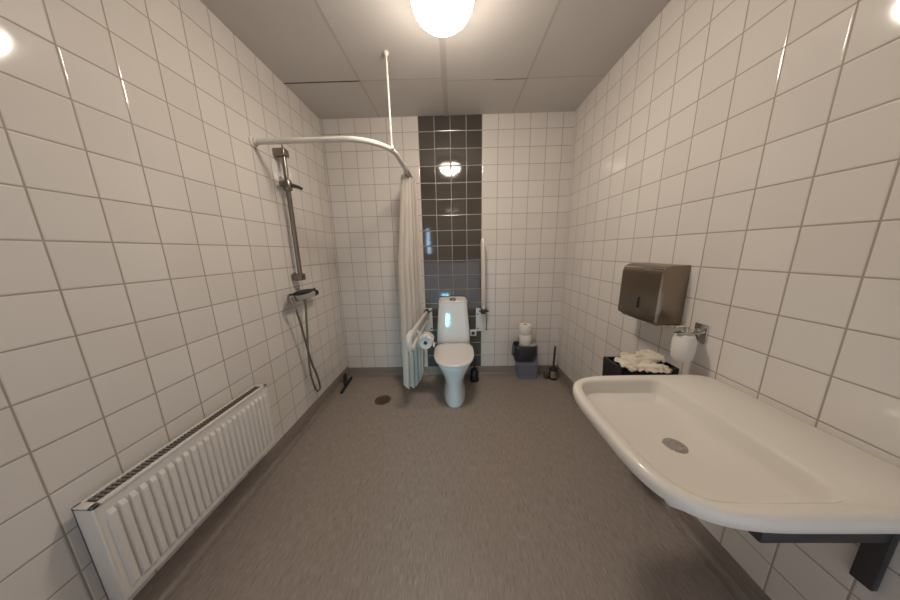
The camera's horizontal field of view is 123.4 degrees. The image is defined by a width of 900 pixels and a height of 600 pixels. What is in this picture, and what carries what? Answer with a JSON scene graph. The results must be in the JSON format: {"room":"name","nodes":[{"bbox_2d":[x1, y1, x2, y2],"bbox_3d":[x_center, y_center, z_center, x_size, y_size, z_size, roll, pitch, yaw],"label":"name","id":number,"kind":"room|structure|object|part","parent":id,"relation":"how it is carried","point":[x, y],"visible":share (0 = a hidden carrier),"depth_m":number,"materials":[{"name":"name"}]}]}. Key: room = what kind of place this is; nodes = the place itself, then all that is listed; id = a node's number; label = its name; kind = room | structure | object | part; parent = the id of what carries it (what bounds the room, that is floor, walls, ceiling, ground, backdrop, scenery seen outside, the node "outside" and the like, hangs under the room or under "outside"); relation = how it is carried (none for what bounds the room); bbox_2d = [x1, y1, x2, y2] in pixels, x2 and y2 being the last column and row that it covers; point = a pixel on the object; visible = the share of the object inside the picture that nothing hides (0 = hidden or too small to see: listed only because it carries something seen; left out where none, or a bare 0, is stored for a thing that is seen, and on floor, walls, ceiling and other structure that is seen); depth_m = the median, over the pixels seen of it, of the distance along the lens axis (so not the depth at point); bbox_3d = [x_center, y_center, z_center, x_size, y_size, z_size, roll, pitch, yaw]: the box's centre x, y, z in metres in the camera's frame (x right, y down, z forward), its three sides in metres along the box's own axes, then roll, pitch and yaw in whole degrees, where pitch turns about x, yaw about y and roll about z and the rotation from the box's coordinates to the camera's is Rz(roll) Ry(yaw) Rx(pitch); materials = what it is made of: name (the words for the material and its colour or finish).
{"room":"accessible bathroom","nodes":[
{"label":"accessible bathroom","id":0,"kind":"room"},
{"bbox_2d":[0,0,347,599],"bbox_3d":[-1.260,-0.138,1.155,0.100,2.605,2.800,-1,11,1],"label":"wall","id":1,"kind":"structure","parent":0,"point":[148,261],"depth_m":0.92,"materials":[{"name":"tile"}]},
{"bbox_2d":[71,384,276,599],"bbox_3d":[-1.145,0.769,1.141,0.099,0.396,0.718,-1,11,1],"label":"radiator","id":2,"kind":"object","parent":1,"relation":"attached to","point":[129,526],"visible":1,"depth_m":0.95,"materials":[{"name":"metal"}]},
{"bbox_3d":[-1.140,0.840,0.792,0.064,0.390,0.006,-1,11,1],"label":"panel","id":3,"kind":"part","parent":2,"relation":"part of","materials":[{"name":"metal"}]},
{"bbox_3d":[-1.163,0.773,1.142,0.008,0.388,0.718,-1,11,1],"label":"panel","id":4,"kind":"part","parent":2,"relation":"part of","materials":[{"name":"metal"}]},
{"bbox_2d":[71,384,266,510],"bbox_3d":[-1.138,0.580,1.103,0.066,0.010,0.718,-1,11,1],"label":"grille","id":5,"kind":"object","parent":2,"relation":"attached to","point":[183,440],"depth_m":0.95,"materials":[{"name":"metal"}]},
{"bbox_3d":[-1.130,0.699,1.490,0.064,0.390,0.006,-1,11,1],"label":"panel","id":6,"kind":"part","parent":2,"relation":"part of","materials":[{"name":"metal"}]},
{"bbox_2d":[132,366,350,599],"bbox_3d":[-1.160,1.082,1.398,0.050,0.112,2.799,-1,11,1],"label":"baseboard","id":7,"kind":"structure","parent":1,"relation":"attached to","point":[167,581],"depth_m":1.27,"materials":[{"name":"plastic"}]},
{"bbox_2d":[272,144,305,280],"bbox_3d":[-1.135,-0.614,1.761,0.146,0.946,0.096,-1,11,1],"label":"slide bar","id":8,"kind":"object","parent":1,"relation":"attached to","point":[282,153],"visible":0.99,"depth_m":1.74,"materials":[{"name":"silver metal"}]},
{"bbox_2d":[287,288,318,303],"bbox_3d":[-1.151,-0.030,1.884,0.090,0.098,0.344,-1,11,1],"label":"shower mixer","id":9,"kind":"object","parent":1,"relation":"attached to","point":[303,294],"visible":0.84,"depth_m":1.85,"materials":[{"name":"silver metal"}]},
{"bbox_3d":[-1.136,-0.003,1.740,0.052,0.052,0.052,-1,11,1],"label":"handle","id":10,"kind":"part","parent":9,"relation":"part of","materials":[{"name":"silver metal"}]},
{"bbox_2d":[292,288,315,295],"bbox_3d":[-1.140,-0.061,1.887,0.068,0.039,0.290,-1,11,1],"label":"shelf","id":11,"kind":"object","parent":9,"relation":"attached to","point":[305,292],"depth_m":1.87,"materials":[{"name":"black plastic"}]},
{"bbox_2d":[289,296,320,391],"bbox_3d":[-1.116,0.375,1.892,0.035,0.872,0.270,-3,12,-9],"label":"shower hose","id":12,"kind":"object","parent":1,"relation":"attached to","point":[306,339],"visible":1,"depth_m":1.90,"materials":[{"name":"metal"}]},
{"bbox_2d":[248,50,413,178],"bbox_3d":[-0.622,-1.296,1.709,0.540,0.580,1.268,9,16,43],"label":"rail","id":13,"kind":"object","parent":1,"relation":"attached to","point":[254,142],"visible":0.84,"depth_m":1.49,"materials":[{"name":"white metal"}]},
{"bbox_3d":[-0.612,-1.040,1.756,0.527,0.032,1.243,9,16,43],"label":"rail","id":14,"kind":"part","parent":13,"relation":"part of","materials":[{"name":"white metal"}]},
{"bbox_3d":[-0.397,-1.288,1.579,0.034,0.554,0.034,-1,11,1],"label":"ceiling rod","id":15,"kind":"part","parent":13,"relation":"part of","materials":[{"name":"white metal"}]},
{"bbox_2d":[398,170,423,388],"bbox_3d":[-0.380,-0.136,2.312,0.136,2.047,0.418,4,12,23],"label":"shower curtain","id":16,"kind":"object","parent":13,"relation":"hanging from","point":[409,257],"visible":0.88,"depth_m":2.28,"materials":[{"name":"fabric"}]},
{"bbox_2d":[200,0,670,118],"bbox_3d":[-0.057,-1.485,0.866,2.564,0.100,3.000,-1,11,1],"label":"ceiling","id":17,"kind":"structure","parent":0,"point":[499,39],"depth_m":1.51,"materials":[{"name":"white paint"}]},
{"bbox_2d":[284,81,359,83],"bbox_3d":[-0.944,-1.599,1.779,0.562,0.001,0.010,-1,11,1],"label":"trim","id":18,"kind":"structure","parent":17,"relation":"attached to","point":[329,81],"depth_m":1.78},
{"bbox_2d":[362,78,441,80],"bbox_3d":[-0.362,-1.609,1.768,0.603,0.001,0.007,-1,11,1],"label":"trim","id":19,"kind":"structure","parent":17,"relation":"attached to","point":[422,78],"depth_m":1.77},
{"bbox_2d":[411,0,473,36],"bbox_3d":[-0.035,-1.394,1.134,0.304,0.185,0.304,-1,11,1],"label":"ceiling lamp","id":20,"kind":"object","parent":17,"relation":"attached to","point":[440,18],"visible":1,"depth_m":1.12,"materials":[{"name":"white glass"}]},
{"bbox_2d":[439,37,447,115],"bbox_3d":[-0.054,-1.434,0.876,0.038,0.004,2.800,-1,11,1],"label":"trim","id":21,"kind":"structure","parent":17,"relation":"attached to","point":[442,41],"depth_m":1.69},
{"bbox_2d":[320,111,574,367],"bbox_3d":[-0.009,-0.446,2.554,2.564,2.605,0.100,-1,11,1],"label":"wall","id":22,"kind":"structure","parent":0,"point":[503,180],"depth_m":2.44,"materials":[{"name":"tile"}]},
{"bbox_2d":[314,0,380,117],"bbox_3d":[-0.675,-1.425,0.887,0.016,0.001,2.800,-1,11,1],"label":"trim","id":23,"kind":"structure","parent":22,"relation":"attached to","point":[315,1],"depth_m":1.50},
{"bbox_2d":[406,308,432,351],"bbox_3d":[-0.286,0.287,2.273,0.081,0.260,0.764,1,12,9],"label":"grab rail","id":24,"kind":"object","parent":22,"relation":"attached to","point":[427,315],"visible":0.99,"depth_m":2.27,"materials":[{"name":"white plastic"}]},
{"bbox_3d":[-0.284,0.203,2.276,0.033,0.055,0.644,0,11,7],"label":"arm","id":25,"kind":"part","parent":24,"relation":"part of"},
{"bbox_2d":[416,328,433,347],"bbox_3d":[-0.228,0.328,2.161,0.164,0.173,0.137,-1,11,1],"label":"toilet roll holder","id":26,"kind":"object","parent":24,"relation":"attached to","point":[427,334],"visible":0.8,"depth_m":2.13,"materials":[{"name":"white plastic"}]},
{"bbox_2d":[419,337,434,348],"bbox_3d":[-0.204,0.367,2.170,0.135,0.116,0.100,-1,11,1],"label":"toilet roll","id":27,"kind":"object","parent":26,"relation":"on","point":[429,342],"visible":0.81,"depth_m":2.12,"materials":[{"name":"paper"}]},
{"bbox_3d":[-0.228,0.214,2.633,0.078,0.260,0.012,-1,11,1],"label":"wall plate","id":28,"kind":"part","parent":24,"relation":"part of","materials":[{"name":"white plastic"}]},
{"bbox_2d":[348,365,555,376],"bbox_3d":[0.016,0.800,2.728,2.362,0.092,0.050,-1,11,1],"label":"baseboard","id":29,"kind":"structure","parent":22,"relation":"attached to","point":[516,369],"depth_m":2.74,"materials":[{"name":"plastic"}]},
{"bbox_2d":[470,330,475,335],"bbox_3d":[0.253,0.360,2.654,0.071,0.071,0.014,-1,11,1],"label":"wall socket","id":30,"kind":"object","parent":22,"relation":"attached to","point":[472,332],"visible":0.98,"depth_m":2.65,"materials":[{"name":"white plastic"}]},
{"bbox_2d":[476,238,488,330],"bbox_3d":[0.338,-0.130,2.489,0.130,0.981,0.142,-1,11,1],"label":"grab rail","id":31,"kind":"object","parent":22,"relation":"attached to","point":[480,312],"visible":1,"depth_m":2.49,"materials":[{"name":"white metal"}]},
{"bbox_3d":[0.325,0.211,2.624,0.088,0.260,0.012,-1,11,1],"label":"wall plate","id":32,"kind":"part","parent":31,"relation":"part of","materials":[{"name":"white plastic"}]},
{"bbox_3d":[0.336,-0.216,2.495,0.045,0.636,0.034,-9,14,-33],"label":"arm","id":33,"kind":"part","parent":31,"relation":"part of"},
{"bbox_2d":[511,0,561,113],"bbox_3d":[0.553,-1.446,0.865,0.016,0.001,2.800,-1,11,1],"label":"trim","id":34,"kind":"structure","parent":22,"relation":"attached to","point":[559,1],"depth_m":1.52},
{"bbox_2d":[171,375,734,599],"bbox_3d":[-0.001,1.166,1.399,2.564,0.100,3.000,-1,11,1],"label":"floor","id":35,"kind":"structure","parent":0,"point":[510,492],"depth_m":1.29,"materials":[{"name":"plastic"}]},
{"bbox_2d":[340,373,351,393],"bbox_3d":[-1.111,0.858,2.545,0.067,0.096,0.291,-2,11,-4],"label":"squeegee","id":36,"kind":"object","parent":35,"relation":"on","point":[346,381],"visible":1,"depth_m":2.56,"materials":[{"name":"black plastic"}]},
{"bbox_2d":[343,373,347,385],"bbox_3d":[-1.112,0.845,2.580,0.042,0.085,0.148,-7,13,-26],"label":"socket","id":37,"kind":"object","parent":36,"relation":"attached to","point":[345,375],"depth_m":2.56,"materials":[{"name":"black plastic"}]},
{"bbox_2d":[375,395,390,404],"bbox_3d":[-0.636,0.945,2.296,0.152,0.004,0.152,-1,11,1],"label":"floor drain","id":38,"kind":"object","parent":35,"relation":"on","point":[383,399],"visible":1,"depth_m":2.29,"materials":[{"name":"brown metal"}]},
{"bbox_2d":[434,296,473,407],"bbox_3d":[0.038,0.469,2.321,0.372,0.901,0.698,-1,11,1],"label":"toilet","id":39,"kind":"object","parent":35,"relation":"on","point":[453,353],"visible":1,"depth_m":2.36,"materials":[{"name":"white ceramic"}]},
{"bbox_3d":[0.029,-0.006,2.497,0.289,0.039,0.164,-1,11,1],"label":"tank lid","id":40,"kind":"part","parent":39,"relation":"part of","materials":[{"name":"white ceramic"}]},
{"bbox_3d":[0.034,0.235,2.534,0.342,0.447,0.182,-1,11,1],"label":"tank","id":41,"kind":"part","parent":39,"relation":"part of","materials":[{"name":"white ceramic"}]},
{"bbox_3d":[0.037,0.511,2.230,0.362,0.013,0.488,-1,11,1],"label":"seat","id":42,"kind":"part","parent":39,"relation":"part of","materials":[{"name":"white plastic"}]},
{"bbox_3d":[0.037,0.494,2.227,0.372,0.020,0.505,-1,11,1],"label":"lid","id":43,"kind":"part","parent":39,"relation":"part of","materials":[{"name":"white plastic"}]},
{"bbox_3d":[0.043,0.705,2.366,0.352,0.420,0.662,-1,11,1],"label":"bowl","id":44,"kind":"part","parent":39,"relation":"part of","materials":[{"name":"white ceramic"}]},
{"bbox_2d":[470,349,478,382],"bbox_3d":[0.258,0.693,2.576,0.098,0.352,0.098,-1,11,1],"label":"toilet brush","id":45,"kind":"object","parent":35,"relation":"on","point":[474,376],"visible":0.98,"depth_m":2.56,"materials":[{"name":"black plastic"}]},
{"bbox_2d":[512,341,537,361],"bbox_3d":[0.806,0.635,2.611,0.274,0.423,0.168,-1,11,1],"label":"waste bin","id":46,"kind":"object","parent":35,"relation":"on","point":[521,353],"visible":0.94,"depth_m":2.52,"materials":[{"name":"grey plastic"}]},
{"bbox_2d":[519,334,531,344],"bbox_3d":[0.794,0.407,2.558,0.124,0.104,0.124,-1,11,1],"label":"toilet roll","id":47,"kind":"object","parent":46,"relation":"on","point":[523,340],"visible":0.69,"depth_m":2.51,"materials":[{"name":"paper"}]},
{"bbox_2d":[519,323,531,335],"bbox_3d":[0.788,0.303,2.542,0.124,0.104,0.124,-1,11,1],"label":"toilet roll","id":48,"kind":"object","parent":47,"relation":"on","point":[524,328],"visible":1,"depth_m":2.49,"materials":[{"name":"paper"}]},
{"bbox_2d":[543,346,557,379],"bbox_3d":[1.080,0.672,2.585,0.145,0.356,0.092,-1,11,1],"label":"toilet brush","id":49,"kind":"object","parent":35,"relation":"on","point":[553,370],"visible":1,"depth_m":2.58,"materials":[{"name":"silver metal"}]},
{"bbox_2d":[543,370,547,378],"bbox_3d":[1.034,0.806,2.618,0.048,0.082,0.048,-1,11,1],"label":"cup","id":50,"kind":"object","parent":49,"relation":"on","point":[545,374],"depth_m":2.60,"materials":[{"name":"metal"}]},
{"bbox_2d":[548,370,557,378],"bbox_3d":[1.109,0.788,2.608,0.086,0.088,0.086,-1,11,1],"label":"cup","id":51,"kind":"object","parent":49,"relation":"on","point":[552,373],"depth_m":2.57,"materials":[{"name":"silver metal"}]},
{"bbox_3d":[1.115,0.605,2.589,0.022,0.228,0.058,6,13,31],"label":"handle","id":52,"kind":"part","parent":49,"relation":"part of","materials":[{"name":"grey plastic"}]},
{"bbox_2d":[557,0,899,599],"bbox_3d":[1.203,-0.181,1.111,0.100,2.605,2.800,-1,11,1],"label":"wall","id":53,"kind":"structure","parent":0,"point":[753,146],"depth_m":0.88,"materials":[{"name":"tile"}]},
{"bbox_2d":[447,75,605,80],"bbox_3d":[0.559,-1.630,1.780,1.161,0.001,0.007,-1,11,1],"label":"trim","id":54,"kind":"structure","parent":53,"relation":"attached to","point":[594,75],"depth_m":1.78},
{"bbox_2d":[602,356,678,375],"bbox_3d":[1.023,0.478,1.336,0.288,0.292,0.155,-1,11,1],"label":"bin","id":55,"kind":"object","parent":53,"relation":"attached to","point":[610,367],"visible":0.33,"depth_m":1.28,"materials":[{"name":"black plastic"}]},
{"bbox_2d":[614,356,640,371],"bbox_3d":[0.920,0.326,1.248,0.105,0.043,0.114,-4,12,-16],"label":"paper towel","id":56,"kind":"object","parent":55,"relation":"in","point":[623,361],"visible":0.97,"depth_m":1.23,"materials":[{"name":"white paper"}]},
{"bbox_2d":[620,352,650,363],"bbox_3d":[0.985,0.311,1.292,0.132,0.035,0.144,7,14,35],"label":"paper towel","id":57,"kind":"object","parent":55,"relation":"in","point":[637,358],"visible":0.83,"depth_m":1.28,"materials":[{"name":"white paper"}]},
{"bbox_2d":[635,349,665,363],"bbox_3d":[1.082,0.303,1.310,0.114,0.051,0.122,-3,12,-10],"label":"paper towel","id":58,"kind":"object","parent":55,"relation":"in","point":[654,357],"visible":0.91,"depth_m":1.29,"materials":[{"name":"white paper"}]},
{"bbox_2d":[633,362,672,373],"bbox_3d":[1.007,0.336,1.207,0.170,0.036,0.075,3,12,20],"label":"paper towel","id":59,"kind":"object","parent":55,"relation":"in","point":[653,367],"visible":0.99,"depth_m":1.20,"materials":[{"name":"white paper"}]},
{"bbox_2d":[618,263,690,325],"bbox_3d":[1.091,-0.044,1.323,0.135,0.302,0.287,-1,11,1],"label":"paper towel dispenser","id":60,"kind":"object","parent":53,"relation":"attached to","point":[654,294],"visible":0.95,"depth_m":1.22,"materials":[{"name":"metal"}]},
{"bbox_2d":[621,312,679,325],"bbox_3d":[1.099,0.103,1.341,0.125,0.006,0.264,-1,11,1],"label":"paper towel","id":61,"kind":"object","parent":60,"relation":"on","point":[669,323],"depth_m":1.23,"materials":[{"name":"white paper"}]},
{"bbox_2d":[556,364,770,599],"bbox_3d":[1.153,1.048,1.359,0.050,0.101,2.799,-1,11,1],"label":"baseboard","id":62,"kind":"structure","parent":53,"relation":"attached to","point":[735,579],"depth_m":1.08,"materials":[{"name":"plastic"}]},
{"bbox_2d":[670,322,709,362],"bbox_3d":[1.095,0.196,1.125,0.127,0.175,0.086,-1,11,1],"label":"soap dispenser","id":63,"kind":"object","parent":53,"relation":"attached to","point":[684,342],"visible":1,"depth_m":1.10,"materials":[{"name":"white plastic"}]},
{"bbox_2d":[670,330,697,362],"bbox_3d":[1.088,0.213,1.129,0.086,0.140,0.086,-1,11,1],"label":"bottle","id":64,"kind":"object","parent":63,"relation":"on","point":[684,342],"depth_m":1.10,"materials":[{"name":"white plastic"}]},
{"bbox_2d":[572,375,899,590],"bbox_3d":[0.830,0.580,0.843,0.660,0.368,0.613,-1,11,1],"label":"washbasin","id":65,"kind":"object","parent":53,"relation":"attached to","point":[715,452],"visible":1,"depth_m":0.69,"materials":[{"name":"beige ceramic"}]}
]}

